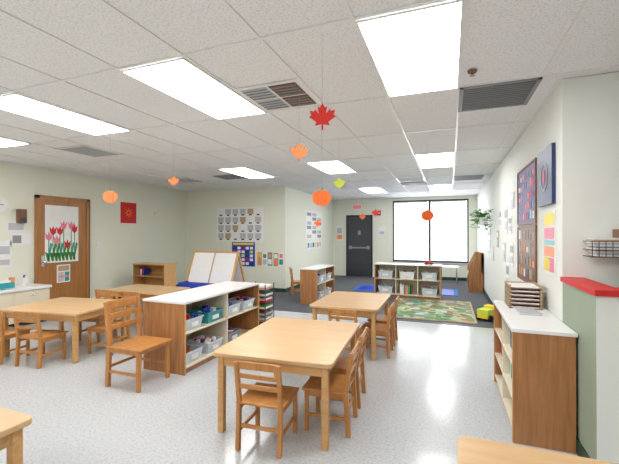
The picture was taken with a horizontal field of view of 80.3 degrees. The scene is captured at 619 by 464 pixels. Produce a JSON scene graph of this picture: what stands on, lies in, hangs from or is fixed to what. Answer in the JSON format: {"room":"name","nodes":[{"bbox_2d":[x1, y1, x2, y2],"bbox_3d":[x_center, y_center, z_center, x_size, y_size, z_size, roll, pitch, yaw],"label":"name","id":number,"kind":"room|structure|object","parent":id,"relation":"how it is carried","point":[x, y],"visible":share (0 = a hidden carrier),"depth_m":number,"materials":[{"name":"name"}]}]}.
{"room":"children's room","nodes":[
{"label":"children's room","id":0,"kind":"room"},
{"bbox_2d":[0,162,185,298],"bbox_3d":[-5.597,0.171,5.139,0.120,2.700,11.620,0,0,21],"label":"wall","id":1,"kind":"structure","parent":0,"point":[160,238],"depth_m":8.07,"materials":[{"name":"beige paint"}]},
{"bbox_2d":[0,196,8,212],"bbox_3d":[-5.152,-0.456,6.085,0.037,0.278,0.278,0,0,21],"label":"wall clock","id":2,"kind":"object","parent":1,"relation":"attached to","point":[4,204],"visible":1,"depth_m":6.14,"materials":[{"name":"white plastic"}]},
{"bbox_2d":[0,241,11,267],"bbox_3d":[-5.147,0.374,6.133,0.010,0.450,0.300,0,0,21],"label":"notice","id":3,"kind":"object","parent":1,"relation":"attached to","point":[5,246],"visible":1,"depth_m":6.19,"materials":[{"name":"paper"}]},
{"bbox_2d":[6,220,25,231],"bbox_3d":[-5.069,-0.095,6.340,0.010,0.200,0.300,0,0,21],"label":"notice","id":4,"kind":"object","parent":1,"relation":"attached to","point":[11,226],"visible":0.93,"depth_m":6.32,"materials":[{"name":"paper"}]},
{"bbox_2d":[10,233,31,245],"bbox_3d":[-5.040,0.126,6.414,0.010,0.220,0.340,0,0,21],"label":"notice","id":5,"kind":"object","parent":1,"relation":"attached to","point":[18,239],"visible":1,"depth_m":6.40,"materials":[{"name":"paper"}]},
{"bbox_2d":[16,209,26,222],"bbox_3d":[-5.001,-0.275,6.380,0.109,0.240,0.120,0,0,21],"label":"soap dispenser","id":6,"kind":"object","parent":1,"relation":"attached to","point":[21,214],"visible":1,"depth_m":6.34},
{"bbox_2d":[34,195,89,298],"bbox_3d":[-4.713,0.428,7.091,0.139,2.200,1.060,0,0,21],"label":"door","id":7,"kind":"structure","parent":1,"relation":"in","point":[61,224],"depth_m":7.06,"materials":[{"name":"brown wood"}]},
{"bbox_2d":[121,202,135,222],"bbox_3d":[-4.220,-0.446,8.565,0.013,0.480,0.440,0,0,21],"label":"poster","id":8,"kind":"object","parent":1,"relation":"attached to","point":[128,210],"visible":1,"depth_m":8.56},
{"bbox_2d":[186,186,286,288],"bbox_3d":[-2.045,0.190,9.939,3.100,2.700,0.120,0,0,21],"label":"wall","id":9,"kind":"structure","parent":0,"point":[201,206],"depth_m":9.71,"materials":[{"name":"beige paint"}]},
{"bbox_2d":[216,206,263,241],"bbox_3d":[-1.873,-0.206,9.804,1.450,0.920,0.010,0,0,21],"label":"photo poster","id":10,"kind":"object","parent":9,"relation":"attached to","point":[239,224],"visible":1,"depth_m":9.79,"materials":[{"name":"paper"}]},
{"bbox_2d":[232,242,254,266],"bbox_3d":[-1.760,0.589,9.758,0.700,0.640,0.010,0,0,21],"label":"pocket chart","id":11,"kind":"object","parent":9,"relation":"attached to","point":[246,250],"visible":0.77,"depth_m":9.72,"materials":[{"name":"fabric"}]},
{"bbox_2d":[257,252,261,264],"bbox_3d":[-1.303,0.698,9.583,0.130,0.340,0.010,0,0,21],"label":"sheet","id":12,"kind":"object","parent":9,"relation":"attached to","point":[259,254],"visible":1,"depth_m":9.58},
{"bbox_2d":[262,253,266,265],"bbox_3d":[-1.163,0.708,9.530,0.130,0.340,0.010,0,0,21],"label":"sheet","id":13,"kind":"object","parent":9,"relation":"attached to","point":[264,255],"visible":1,"depth_m":9.53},
{"bbox_2d":[279,253,283,265],"bbox_3d":[-0.723,0.698,9.362,0.130,0.340,0.010,0,0,21],"label":"sheet","id":14,"kind":"object","parent":9,"relation":"attached to","point":[281,255],"visible":1,"depth_m":9.35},
{"bbox_2d":[0,302,577,463],"bbox_3d":[-0.966,1.559,2.234,10.600,0.100,9.500,0,0,21],"label":"floor","id":15,"kind":"structure","parent":0,"point":[437,386],"depth_m":3.11,"materials":[{"name":"tile"}]},
{"bbox_2d":[0,407,31,463],"bbox_3d":[-1.982,1.201,1.393,0.940,0.610,1.200,0,0,21],"label":"table","id":16,"kind":"object","parent":15,"relation":"on","point":[12,423],"visible":1,"depth_m":1.73,"materials":[{"name":"brown wood"}]},
{"bbox_2d":[0,311,31,364],"bbox_3d":[-3.646,1.205,4.384,0.356,0.626,0.396,0,0,13],"label":"chair","id":17,"kind":"object","parent":15,"relation":"on","point":[9,333],"visible":0.86,"depth_m":4.29,"materials":[{"name":"brown wood"}]},
{"bbox_2d":[0,277,51,326],"bbox_3d":[-5.105,1.116,5.359,0.610,0.811,2.250,0,0,21],"label":"cabinet","id":18,"kind":"object","parent":15,"relation":"on","point":[30,292],"depth_m":5.93,"materials":[{"name":"beige laminate"}]},
{"bbox_2d":[0,280,14,288],"bbox_3d":[-4.892,0.841,5.863,0.160,0.120,0.240,0,0,21],"label":"tissue box","id":19,"kind":"object","parent":18,"relation":"on","point":[5,284],"visible":1,"depth_m":5.85,"materials":[{"name":"paper"}]},
{"bbox_2d":[12,311,67,368],"bbox_3d":[-3.120,1.204,4.264,0.356,0.626,0.396,0,0,13],"label":"chair","id":20,"kind":"object","parent":15,"relation":"on","point":[45,335],"visible":1,"depth_m":4.14,"materials":[{"name":"brown wood"}]},
{"bbox_2d":[0,297,125,362],"bbox_3d":[-3.132,1.229,4.752,1.150,0.580,0.900,0,0,13],"label":"table","id":21,"kind":"object","parent":15,"relation":"on","point":[61,309],"visible":0.81,"depth_m":4.47,"materials":[{"name":"brown wood"}]},
{"bbox_2d":[79,292,118,342],"bbox_3d":[-3.018,1.208,5.252,0.356,0.626,0.396,0,0,13],"label":"chair","id":22,"kind":"object","parent":15,"relation":"on","point":[97,319],"visible":0.45,"depth_m":5.13,"materials":[{"name":"brown wood"}]},
{"bbox_2d":[86,304,131,354],"bbox_3d":[-2.555,1.206,4.702,0.396,0.626,0.356,0,0,13],"label":"chair","id":23,"kind":"object","parent":15,"relation":"on","point":[99,328],"visible":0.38,"depth_m":4.58,"materials":[{"name":"brown wood"}]},
{"bbox_2d":[95,289,127,330],"bbox_3d":[-3.136,1.211,5.863,0.356,0.626,0.396,0,0,21],"label":"chair","id":24,"kind":"object","parent":15,"relation":"on","point":[97,291],"visible":0.2,"depth_m":5.70,"materials":[{"name":"brown wood"}]},
{"bbox_2d":[121,291,143,325],"bbox_3d":[-2.622,1.210,5.668,0.356,0.626,0.396,0,0,21],"label":"chair","id":25,"kind":"object","parent":15,"relation":"on","point":[123,293],"visible":0.23,"depth_m":5.50,"materials":[{"name":"brown wood"}]},
{"bbox_2d":[103,296,171,392],"bbox_3d":[-1.732,1.101,3.716,0.476,0.828,0.436,0,0,21],"label":"chair","id":26,"kind":"object","parent":15,"relation":"on","point":[141,344],"visible":1,"depth_m":3.67,"materials":[{"name":"brown wood"}]},
{"bbox_2d":[104,284,189,316],"bbox_3d":[-2.709,1.235,6.142,1.200,0.580,0.720,0,0,21],"label":"table","id":27,"kind":"object","parent":15,"relation":"on","point":[146,291],"visible":0.38,"depth_m":6.03,"materials":[{"name":"brown wood"}]},
{"bbox_2d":[132,262,176,301],"bbox_3d":[-3.421,1.112,8.094,0.896,0.840,0.366,0,0,21],"label":"bookshelf","id":28,"kind":"object","parent":15,"relation":"on","point":[163,274],"visible":0.44,"depth_m":8.11,"materials":[{"name":"brown wood"}]},
{"bbox_2d":[138,267,148,274],"bbox_3d":[-3.696,0.873,8.179,0.166,0.163,0.160,0,0,21],"label":"books","id":29,"kind":"object","parent":28,"relation":"in","point":[142,270],"visible":0.99,"depth_m":8.12,"materials":[{"name":"blue paper"}]},
{"bbox_2d":[142,281,259,375],"bbox_3d":[-1.291,1.131,4.725,0.576,0.775,1.636,0,0,21],"label":"shelf","id":30,"kind":"object","parent":15,"relation":"on","point":[165,314],"visible":0.79,"depth_m":4.16,"materials":[{"name":"brown wood"}]},
{"bbox_2d":[186,344,203,364],"bbox_3d":[-1.415,1.354,4.118,0.326,0.164,0.306,0,0,21],"label":"storage bin","id":31,"kind":"object","parent":30,"relation":"in","point":[193,352],"visible":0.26,"depth_m":4.10,"materials":[{"name":"plastic"}]},
{"bbox_2d":[186,313,203,331],"bbox_3d":[-1.415,0.996,4.120,0.326,0.165,0.306,0,0,21],"label":"storage bin","id":32,"kind":"object","parent":30,"relation":"in","point":[193,321],"visible":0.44,"depth_m":4.08,"materials":[{"name":"plastic"}]},
{"bbox_2d":[186,335,223,353],"bbox_3d":[-1.276,1.354,4.483,0.326,0.167,0.306,0,0,21],"label":"storage bin","id":33,"kind":"object","parent":30,"relation":"in","point":[210,343],"visible":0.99,"depth_m":4.41,"materials":[{"name":"plastic"}]},
{"bbox_2d":[186,305,223,323],"bbox_3d":[-1.276,0.995,4.484,0.326,0.170,0.306,0,0,21],"label":"storage bin","id":34,"kind":"object","parent":30,"relation":"in","point":[211,314],"visible":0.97,"depth_m":4.40,"materials":[{"name":"plastic"}]},
{"bbox_2d":[228,301,240,315],"bbox_3d":[-1.126,0.996,4.877,0.326,0.171,0.306,0,0,21],"label":"storage bin","id":35,"kind":"object","parent":30,"relation":"in","point":[233,307],"visible":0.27,"depth_m":4.81,"materials":[{"name":"plastic"}]},
{"bbox_2d":[228,326,240,342],"bbox_3d":[-1.126,1.358,4.875,0.326,0.164,0.306,0,0,21],"label":"storage bin","id":36,"kind":"object","parent":30,"relation":"in","point":[233,333],"visible":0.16,"depth_m":4.85,"materials":[{"name":"plastic"}]},
{"bbox_2d":[228,296,254,309],"bbox_3d":[-0.991,1.000,5.232,0.326,0.166,0.306,0,0,21],"label":"storage bin","id":37,"kind":"object","parent":30,"relation":"in","point":[246,302],"visible":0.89,"depth_m":5.18,"materials":[{"name":"plastic"}]},
{"bbox_2d":[178,251,245,287],"bbox_3d":[-1.710,0.921,6.687,0.996,1.138,0.897,0,0,23],"label":"easel","id":38,"kind":"object","parent":15,"relation":"on","point":[206,267],"visible":0.68,"depth_m":6.59,"materials":[{"name":"white wood"}]},
{"bbox_2d":[255,281,273,324],"bbox_3d":[-0.775,1.163,5.770,0.342,0.720,0.302,0,0,21],"label":"rack","id":39,"kind":"object","parent":15,"relation":"on","point":[265,298],"visible":0.42,"depth_m":5.66,"materials":[{"name":"white metal"}]},
{"bbox_2d":[233,361,298,458],"bbox_3d":[-0.303,1.198,2.655,0.356,0.626,0.396,0,0,17],"label":"chair","id":40,"kind":"object","parent":15,"relation":"on","point":[279,397],"visible":1,"depth_m":2.53,"materials":[{"name":"brown wood"}]},
{"bbox_2d":[213,317,359,450],"bbox_3d":[-0.118,1.208,3.197,0.930,0.610,1.220,0,0,17],"label":"table","id":41,"kind":"object","parent":15,"relation":"on","point":[308,347],"visible":0.89,"depth_m":2.81,"materials":[{"name":"brown wood"}]},
{"bbox_2d":[302,341,360,437],"bbox_3d":[0.181,1.199,2.897,0.396,0.626,0.356,0,0,17],"label":"chair","id":42,"kind":"object","parent":15,"relation":"on","point":[339,384],"visible":0.9,"depth_m":2.78,"materials":[{"name":"brown wood"}]},
{"bbox_2d":[328,308,363,349],"bbox_3d":[0.439,1.205,4.406,0.356,0.626,0.396,0,0,20],"label":"chair","id":43,"kind":"object","parent":15,"relation":"on","point":[359,331],"visible":0.4,"depth_m":4.24,"materials":[{"name":"brown wood"}]},
{"bbox_2d":[330,327,367,408],"bbox_3d":[0.317,1.200,3.347,0.396,0.626,0.356,0,0,17],"label":"chair","id":44,"kind":"object","parent":15,"relation":"on","point":[340,367],"visible":0.57,"depth_m":3.26,"materials":[{"name":"brown wood"}]},
{"bbox_2d":[310,291,390,360],"bbox_3d":[0.594,1.215,4.980,0.860,0.610,1.180,0,0,20],"label":"table","id":45,"kind":"object","parent":15,"relation":"on","point":[365,304],"visible":0.84,"depth_m":4.60,"materials":[{"name":"brown wood"}]},
{"bbox_2d":[360,302,394,357],"bbox_3d":[0.860,1.206,4.619,0.396,0.626,0.356,0,0,20],"label":"chair","id":46,"kind":"object","parent":15,"relation":"on","point":[381,329],"visible":0.87,"depth_m":4.52,"materials":[{"name":"brown wood"}]},
{"bbox_2d":[272,309,493,327],"bbox_3d":[-0.573,1.525,7.168,7.820,0.008,0.060,0,0,21],"label":"trim","id":47,"kind":"structure","parent":15,"relation":"on","point":[272,309],"depth_m":6.22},
{"bbox_2d":[367,296,399,345],"bbox_3d":[1.029,1.208,5.089,0.396,0.626,0.356,0,0,20],"label":"chair","id":48,"kind":"object","parent":15,"relation":"on","point":[379,318],"visible":0.62,"depth_m":4.99,"materials":[{"name":"brown wood"}]},
{"bbox_2d":[493,300,577,453],"bbox_3d":[1.846,1.103,3.113,0.396,0.820,1.196,0,0,21],"label":"storage shelf","id":49,"kind":"object","parent":15,"relation":"on","point":[539,398],"visible":0.97,"depth_m":2.58,"materials":[{"name":"brown wood"}]},
{"bbox_2d":[505,281,541,309],"bbox_3d":[1.997,0.586,3.442,0.260,0.215,0.300,0,0,21],"label":"tray","id":50,"kind":"object","parent":49,"relation":"on","point":[517,294],"visible":0.99,"depth_m":3.34,"materials":[{"name":"wood"}]},
{"bbox_2d":[513,307,541,316],"bbox_3d":[1.861,0.681,3.141,0.160,0.023,0.240,0,0,17],"label":"paper stack","id":51,"kind":"object","parent":49,"relation":"on","point":[520,310],"visible":1,"depth_m":3.09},
{"bbox_2d":[457,436,617,463],"bbox_3d":[0.787,1.199,0.937,0.740,0.610,1.200,0,0,21],"label":"table","id":52,"kind":"object","parent":15,"relation":"on","point":[470,450],"visible":1,"depth_m":1.47,"materials":[{"name":"brown wood"}]},
{"bbox_2d":[0,0,618,199],"bbox_3d":[0.126,-1.242,5.110,10.840,0.115,15.870,0,0,21],"label":"ceiling","id":53,"kind":"structure","parent":0,"point":[505,39],"depth_m":2.89,"materials":[{"name":"tile"}]},
{"bbox_2d":[0,137,30,147],"bbox_3d":[-4.190,-1.174,4.410,0.570,0.012,1.220,0,0,21],"label":"ceiling light","id":54,"kind":"object","parent":53,"relation":"in","point":[4,142],"depth_m":4.85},
{"bbox_2d":[0,92,130,135],"bbox_3d":[-2.547,-1.177,3.784,0.570,0.012,1.220,0,0,21],"label":"ceiling light","id":55,"kind":"object","parent":53,"relation":"in","point":[16,103],"depth_m":3.70,"materials":[{"name":"plastic"}]},
{"bbox_2d":[55,145,122,157],"bbox_3d":[-3.202,-1.172,5.355,0.586,0.014,0.620,0,0,21],"label":"ceiling vent","id":56,"kind":"object","parent":53,"relation":"in","point":[85,150],"depth_m":5.33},
{"bbox_2d":[103,188,117,202],"bbox_3d":[-2.168,-0.751,3.998,0.155,0.866,0.007,0,0,-9],"label":"pumpkin","id":57,"kind":"object","parent":53,"relation":"hanging from","point":[110,196],"visible":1,"depth_m":4.00,"materials":[{"name":"orange paper"}]},
{"bbox_2d":[167,177,205,182],"bbox_3d":[-2.757,-1.160,8.236,0.586,0.014,0.620,0,0,21],"label":"ceiling vent","id":58,"kind":"object","parent":53,"relation":"in","point":[185,180],"depth_m":8.24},
{"bbox_2d":[120,57,266,119],"bbox_3d":[-0.905,-1.179,3.158,0.570,0.012,1.220,0,0,21],"label":"ceiling light","id":59,"kind":"object","parent":53,"relation":"in","point":[179,78],"depth_m":2.99,"materials":[{"name":"plastic"}]},
{"bbox_2d":[213,174,246,179],"bbox_3d":[-1.657,-1.162,7.752,0.586,0.014,0.500,0,0,21],"label":"ceiling vent","id":60,"kind":"object","parent":53,"relation":"in","point":[233,176],"depth_m":7.78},
{"bbox_2d":[218,167,273,178],"bbox_3d":[-1.212,-1.163,7.289,0.570,0.012,1.220,0,0,21],"label":"ceiling light","id":61,"kind":"object","parent":53,"relation":"in","point":[242,171],"depth_m":7.16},
{"bbox_2d":[234,79,321,111],"bbox_3d":[-0.252,-1.178,3.225,0.586,0.018,0.600,0,0,21],"label":"ceiling vent","id":62,"kind":"object","parent":53,"relation":"in","point":[288,94],"depth_m":3.17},
{"bbox_2d":[290,143,307,161],"bbox_3d":[-0.086,-0.888,3.065,0.160,0.600,0.004,0,0,-4],"label":"maple leaf","id":63,"kind":"object","parent":53,"relation":"hanging from","point":[298,151],"visible":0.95,"depth_m":3.06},
{"bbox_2d":[0,0,618,199],"bbox_3d":[0.123,-1.180,5.089,10.610,0.008,15.611,0,0,21],"label":"grid","id":64,"kind":"object","parent":53,"relation":"attached to","point":[352,18],"visible":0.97,"depth_m":3.30,"materials":[{"name":"white metal"}]},
{"bbox_2d":[313,187,330,205],"bbox_3d":[0.109,-0.707,3.204,0.165,0.960,0.007,0,0,1],"label":"pumpkin","id":65,"kind":"object","parent":53,"relation":"hanging from","point":[321,197],"visible":1,"depth_m":3.20,"materials":[{"name":"orange paper"}]},
{"bbox_2d":[310,84,335,129],"bbox_3d":[0.077,-0.901,2.200,0.160,0.580,0.004,0,0,6],"label":"maple leaf","id":66,"kind":"object","parent":53,"relation":"hanging from","point":[320,117],"visible":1,"depth_m":2.20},
{"bbox_2d":[307,160,355,173],"bbox_3d":[0.431,-1.165,6.663,0.570,0.012,1.220,0,0,21],"label":"ceiling light","id":67,"kind":"object","parent":53,"relation":"attached to","point":[336,166],"depth_m":6.62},
{"bbox_2d":[333,178,344,189],"bbox_3d":[0.364,-0.850,4.498,0.150,0.665,0.004,0,0,1],"label":"maple leaf","id":68,"kind":"object","parent":53,"relation":"hanging from","point":[338,183],"visible":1,"depth_m":4.50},
{"bbox_2d":[358,187,386,192],"bbox_3d":[1.766,-1.151,10.167,0.570,0.012,1.220,0,0,21],"label":"ceiling light","id":69,"kind":"object","parent":53,"relation":"attached to","point":[368,190],"depth_m":10.16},
{"bbox_2d":[355,0,464,97],"bbox_3d":[0.738,-1.182,2.533,0.570,0.012,1.220,0,0,21],"label":"ceiling light","id":70,"kind":"object","parent":53,"relation":"in","point":[417,50],"depth_m":2.34,"materials":[{"name":"plastic"}]},
{"bbox_2d":[395,176,424,181],"bbox_3d":[2.214,-1.161,8.054,0.586,0.014,0.620,0,0,21],"label":"ceiling vent","id":71,"kind":"object","parent":53,"relation":"attached to","point":[418,178],"depth_m":8.07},
{"bbox_2d":[400,182,426,185],"bbox_3d":[2.495,-1.158,8.792,0.586,0.014,0.400,0,0,21],"label":"ceiling vent","id":72,"kind":"object","parent":53,"relation":"attached to","point":[412,183],"depth_m":8.73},
{"bbox_2d":[421,164,433,220],"bbox_3d":[1.449,-0.659,4.502,0.155,1.046,0.007,0,0,1],"label":"pumpkin","id":73,"kind":"object","parent":53,"relation":"hanging from","point":[427,215],"visible":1,"depth_m":4.50,"materials":[{"name":"orange paper"}]},
{"bbox_2d":[414,152,454,168],"bbox_3d":[2.073,-1.168,6.037,0.570,0.012,1.220,0,0,21],"label":"ceiling light","id":74,"kind":"object","parent":53,"relation":"attached to","point":[445,159],"depth_m":5.90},
{"bbox_2d":[428,184,452,190],"bbox_3d":[3.408,-1.154,9.541,0.570,0.012,1.220,0,0,21],"label":"ceiling light","id":75,"kind":"object","parent":53,"relation":"attached to","point":[443,186],"depth_m":9.50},
{"bbox_2d":[453,175,483,180],"bbox_3d":[3.399,-1.162,7.870,0.586,0.014,0.620,0,0,21],"label":"ceiling vent","id":76,"kind":"object","parent":53,"relation":"attached to","point":[472,177],"depth_m":7.81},
{"bbox_2d":[458,77,542,111],"bbox_3d":[1.619,-1.180,3.198,0.586,0.014,0.620,0,0,21],"label":"ceiling vent","id":77,"kind":"object","parent":53,"relation":"attached to","point":[518,92],"depth_m":3.16,"materials":[{"name":"metal"}]},
{"bbox_2d":[287,187,332,287],"bbox_3d":[0.077,0.195,11.324,0.120,2.700,3.980,0,0,21],"label":"wall","id":78,"kind":"structure","parent":0,"point":[299,256],"depth_m":10.44,"materials":[{"name":"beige paint"}]},
{"bbox_2d":[306,210,321,238],"bbox_3d":[0.153,-0.205,11.339,0.010,0.850,1.450,0,0,21],"label":"chart","id":79,"kind":"object","parent":78,"relation":"attached to","point":[313,231],"visible":0.93,"depth_m":11.25,"materials":[{"name":"paper"}]},
{"bbox_2d":[307,241,320,248],"bbox_3d":[0.153,0.395,11.337,0.010,0.240,1.300,0,0,21],"label":"chart","id":80,"kind":"object","parent":78,"relation":"attached to","point":[310,244],"visible":1,"depth_m":11.25,"materials":[{"name":"paper"}]},
{"bbox_2d":[190,275,493,326],"bbox_3d":[1.829,1.586,9.570,10.600,0.104,6.200,0,0,21],"label":"floor","id":81,"kind":"structure","parent":0,"point":[282,300],"depth_m":8.57,"materials":[{"name":"carpet"}]},
{"bbox_2d":[289,267,299,295],"bbox_3d":[-0.282,1.203,8.978,0.396,0.666,0.356,0,0,-9],"label":"chair","id":82,"kind":"object","parent":81,"relation":"on","point":[293,281],"visible":0.64,"depth_m":8.81,"materials":[{"name":"brown wood"}]},
{"bbox_2d":[300,264,333,304],"bbox_3d":[0.189,1.153,8.217,0.396,0.760,1.116,0,0,23],"label":"shelf","id":83,"kind":"object","parent":81,"relation":"on","point":[309,286],"visible":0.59,"depth_m":7.75,"materials":[{"name":"brown wood"}]},
{"bbox_2d":[352,285,457,295],"bbox_3d":[2.514,1.528,9.684,2.600,0.013,1.100,0,0,21],"label":"rug","id":84,"kind":"object","parent":81,"relation":"on","point":[445,292],"visible":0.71,"depth_m":9.55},
{"bbox_2d":[374,262,441,299],"bbox_3d":[2.327,1.145,8.687,1.516,0.780,0.416,0,0,24],"label":"shelf","id":85,"kind":"object","parent":81,"relation":"on","point":[417,283],"visible":0.71,"depth_m":8.70,"materials":[{"name":"brown wood"}]},
{"bbox_2d":[378,284,394,292],"bbox_3d":[1.858,1.359,8.860,0.356,0.192,0.296,0,0,24],"label":"storage bin","id":86,"kind":"object","parent":85,"relation":"in","point":[383,288],"visible":1,"depth_m":8.76,"materials":[{"name":"plastic"}]},
{"bbox_2d":[378,269,394,277],"bbox_3d":[1.858,0.997,8.861,0.356,0.202,0.296,0,0,24],"label":"storage bin","id":87,"kind":"object","parent":85,"relation":"in","point":[383,273],"visible":0.99,"depth_m":8.75,"materials":[{"name":"plastic"}]},
{"bbox_2d":[400,283,410,294],"bbox_3d":[2.266,1.340,8.649,0.234,0.230,0.160,0,0,24],"label":"books","id":88,"kind":"object","parent":85,"relation":"in","point":[404,289],"visible":1,"depth_m":8.58,"materials":[{"name":"paper"}]},
{"bbox_2d":[399,270,415,278],"bbox_3d":[2.316,0.994,8.659,0.356,0.206,0.296,0,0,24],"label":"storage bin","id":89,"kind":"object","parent":85,"relation":"in","point":[404,274],"visible":1,"depth_m":8.55,"materials":[{"name":"white plastic"}]},
{"bbox_2d":[421,271,437,279],"bbox_3d":[2.774,1.000,8.457,0.356,0.191,0.296,0,0,24],"label":"storage bin","id":90,"kind":"object","parent":85,"relation":"in","point":[426,275],"visible":1,"depth_m":8.35,"materials":[{"name":"plastic"}]},
{"bbox_2d":[421,286,438,295],"bbox_3d":[2.774,1.353,8.456,0.356,0.201,0.296,0,0,24],"label":"storage bin","id":91,"kind":"object","parent":85,"relation":"in","point":[426,291],"visible":1,"depth_m":8.35,"materials":[{"name":"plastic"}]},
{"bbox_2d":[383,297,476,323],"bbox_3d":[2.407,1.518,7.295,1.560,0.014,2.040,0,0,21],"label":"rug","id":92,"kind":"object","parent":81,"relation":"on","point":[411,308],"visible":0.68,"depth_m":7.06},
{"bbox_2d":[467,252,482,292],"bbox_3d":[4.353,1.035,9.681,0.360,1.000,0.700,0,0,21],"label":"play kitchen","id":93,"kind":"object","parent":81,"relation":"on","point":[475,265],"visible":1,"depth_m":9.35,"materials":[{"name":"brown wood"}]},
{"bbox_2d":[476,304,493,321],"bbox_3d":[3.089,1.401,6.362,0.400,0.240,0.240,0,0,-39],"label":"toy truck","id":94,"kind":"object","parent":81,"relation":"on","point":[487,312],"visible":0.81,"depth_m":6.25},
{"bbox_2d":[333,195,476,277],"bbox_3d":[3.073,0.200,12.392,4.960,2.700,0.150,0,0,21],"label":"wall","id":95,"kind":"structure","parent":0,"point":[382,244],"depth_m":12.56,"materials":[{"name":"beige paint"}]},
{"bbox_2d":[337,226,342,240],"bbox_3d":[1.073,0.052,13.068,0.220,0.500,0.010,0,0,21],"label":"notice","id":96,"kind":"object","parent":95,"relation":"attached to","point":[339,228],"visible":1,"depth_m":13.06,"materials":[{"name":"paper"}]},
{"bbox_2d":[346,215,372,276],"bbox_3d":[1.727,0.481,12.775,0.930,2.140,0.089,0,0,21],"label":"door","id":97,"kind":"structure","parent":95,"relation":"in","point":[359,232],"depth_m":12.79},
{"bbox_2d":[392,199,468,263],"bbox_3d":[3.921,-0.017,12.006,2.420,2.070,0.150,0,0,21],"label":"window","id":98,"kind":"structure","parent":95,"relation":"in","point":[429,201],"depth_m":12.01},
{"bbox_2d":[394,201,427,260],"bbox_3d":[3.377,-0.032,12.208,1.080,1.938,0.020,0,0,21],"label":"window blind","id":99,"kind":"object","parent":98,"relation":"attached to","point":[424,201],"visible":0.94,"depth_m":12.22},
{"bbox_2d":[431,200,466,261],"bbox_3d":[4.471,-0.034,11.791,1.060,1.938,0.020,0,0,21],"label":"window blind","id":100,"kind":"object","parent":98,"relation":"attached to","point":[459,244],"visible":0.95,"depth_m":11.79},
{"bbox_2d":[442,277,466,280],"bbox_3d":[3.745,1.498,12.044,3.220,0.100,0.012,0,0,21],"label":"baseboard","id":101,"kind":"structure","parent":95,"relation":"attached to","point":[443,278],"depth_m":11.70,"materials":[{"name":"green plastic"}]},
{"bbox_2d":[477,77,580,321],"bbox_3d":[3.663,0.179,7.143,0.120,2.700,9.240,0,0,21],"label":"wall","id":102,"kind":"structure","parent":0,"point":[558,120],"depth_m":3.34,"materials":[{"name":"white paint"}]},
{"bbox_2d":[469,209,493,229],"bbox_3d":[3.450,-0.262,7.385,0.501,0.453,0.448,0,0,10],"label":"potted plant","id":103,"kind":"object","parent":102,"relation":"attached to","point":[481,218],"visible":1,"depth_m":7.30,"materials":[{"name":"green plant"}]},
{"bbox_2d":[488,225,490,251],"bbox_3d":[3.929,0.132,8.027,0.010,0.600,0.600,0,0,21],"label":"notice","id":104,"kind":"object","parent":102,"relation":"attached to","point":[489,228],"visible":0.88,"depth_m":7.91,"materials":[{"name":"paper"}]},
{"bbox_2d":[504,207,507,232],"bbox_3d":[3.021,-0.177,5.645,0.010,0.400,0.300,0,0,21],"label":"notice","id":105,"kind":"object","parent":102,"relation":"attached to","point":[506,208],"visible":1,"depth_m":5.58,"materials":[{"name":"paper"}]},
{"bbox_2d":[508,216,511,232],"bbox_3d":[2.879,-0.099,5.271,0.010,0.240,0.300,0,0,21],"label":"notice","id":106,"kind":"object","parent":102,"relation":"attached to","point":[509,218],"visible":1,"depth_m":5.21,"materials":[{"name":"paper"}]},
{"bbox_2d":[510,192,513,209],"bbox_3d":[2.808,-0.430,5.085,0.010,0.220,0.300,0,0,21],"label":"notice","id":107,"kind":"object","parent":102,"relation":"attached to","point":[511,194],"visible":1,"depth_m":5.04,"materials":[{"name":"paper"}]},
{"bbox_2d":[510,243,513,266],"bbox_3d":[2.826,0.321,5.129,0.010,0.320,0.260,0,0,21],"label":"notice","id":108,"kind":"object","parent":102,"relation":"attached to","point":[511,244],"visible":1,"depth_m":5.08,"materials":[{"name":"paper"}]},
{"bbox_2d":[517,224,536,282],"bbox_3d":[2.449,0.247,4.149,0.017,0.640,1.040,0,0,21],"label":"bulletin board","id":109,"kind":"object","parent":102,"relation":"attached to","point":[527,234],"visible":0.98,"depth_m":4.08,"materials":[{"name":"paper"}]},
{"bbox_2d":[517,157,536,225],"bbox_3d":[2.449,-0.413,4.152,0.017,0.660,1.040,0,0,21],"label":"bulletin board","id":110,"kind":"object","parent":102,"relation":"attached to","point":[527,176],"visible":1,"depth_m":4.06,"materials":[{"name":"paper"}]},
{"bbox_2d":[537,142,555,206],"bbox_3d":[2.103,-0.487,3.267,0.033,0.500,0.520,0,0,21],"label":"sign","id":111,"kind":"object","parent":102,"relation":"attached to","point":[546,158],"visible":1,"depth_m":3.16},
{"bbox_2d":[544,210,555,275],"bbox_3d":[2.089,0.093,3.196,0.010,0.540,0.380,0,0,21],"label":"chart","id":112,"kind":"object","parent":102,"relation":"attached to","point":[549,217],"visible":1,"depth_m":3.14,"materials":[{"name":"paper"}]},
{"bbox_2d":[563,282,618,463],"bbox_3d":[2.342,0.944,2.322,1.080,1.130,0.705,0,0,21],"label":"wall","id":113,"kind":"structure","parent":0,"point":[595,319],"depth_m":2.21,"materials":[{"name":"green paint"}]},
{"bbox_2d":[576,436,589,457],"bbox_3d":[2.334,1.459,2.317,1.092,0.100,0.717,0,0,21],"label":"baseboard","id":114,"kind":"structure","parent":113,"relation":"attached to","point":[580,451],"depth_m":2.42,"materials":[{"name":"green plastic"}]},
{"bbox_2d":[560,277,618,296],"bbox_3d":[2.340,0.362,2.312,1.115,0.035,0.730,0,0,21],"label":"half wall cap","id":115,"kind":"object","parent":113,"relation":"on","point":[595,288],"visible":1,"depth_m":2.36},
{"bbox_2d":[580,72,618,286],"bbox_3d":[3.339,0.160,2.387,2.660,2.700,0.120,0,0,21],"label":"wall","id":116,"kind":"structure","parent":0,"point":[600,92],"depth_m":2.76,"materials":[{"name":"white paint"}]},
{"bbox_2d":[583,229,618,257],"bbox_3d":[2.256,0.081,2.628,0.444,0.200,0.198,0,0,21],"label":"basket","id":117,"kind":"object","parent":116,"relation":"attached to","point":[601,247],"visible":1,"depth_m":2.61,"materials":[{"name":"metal"}]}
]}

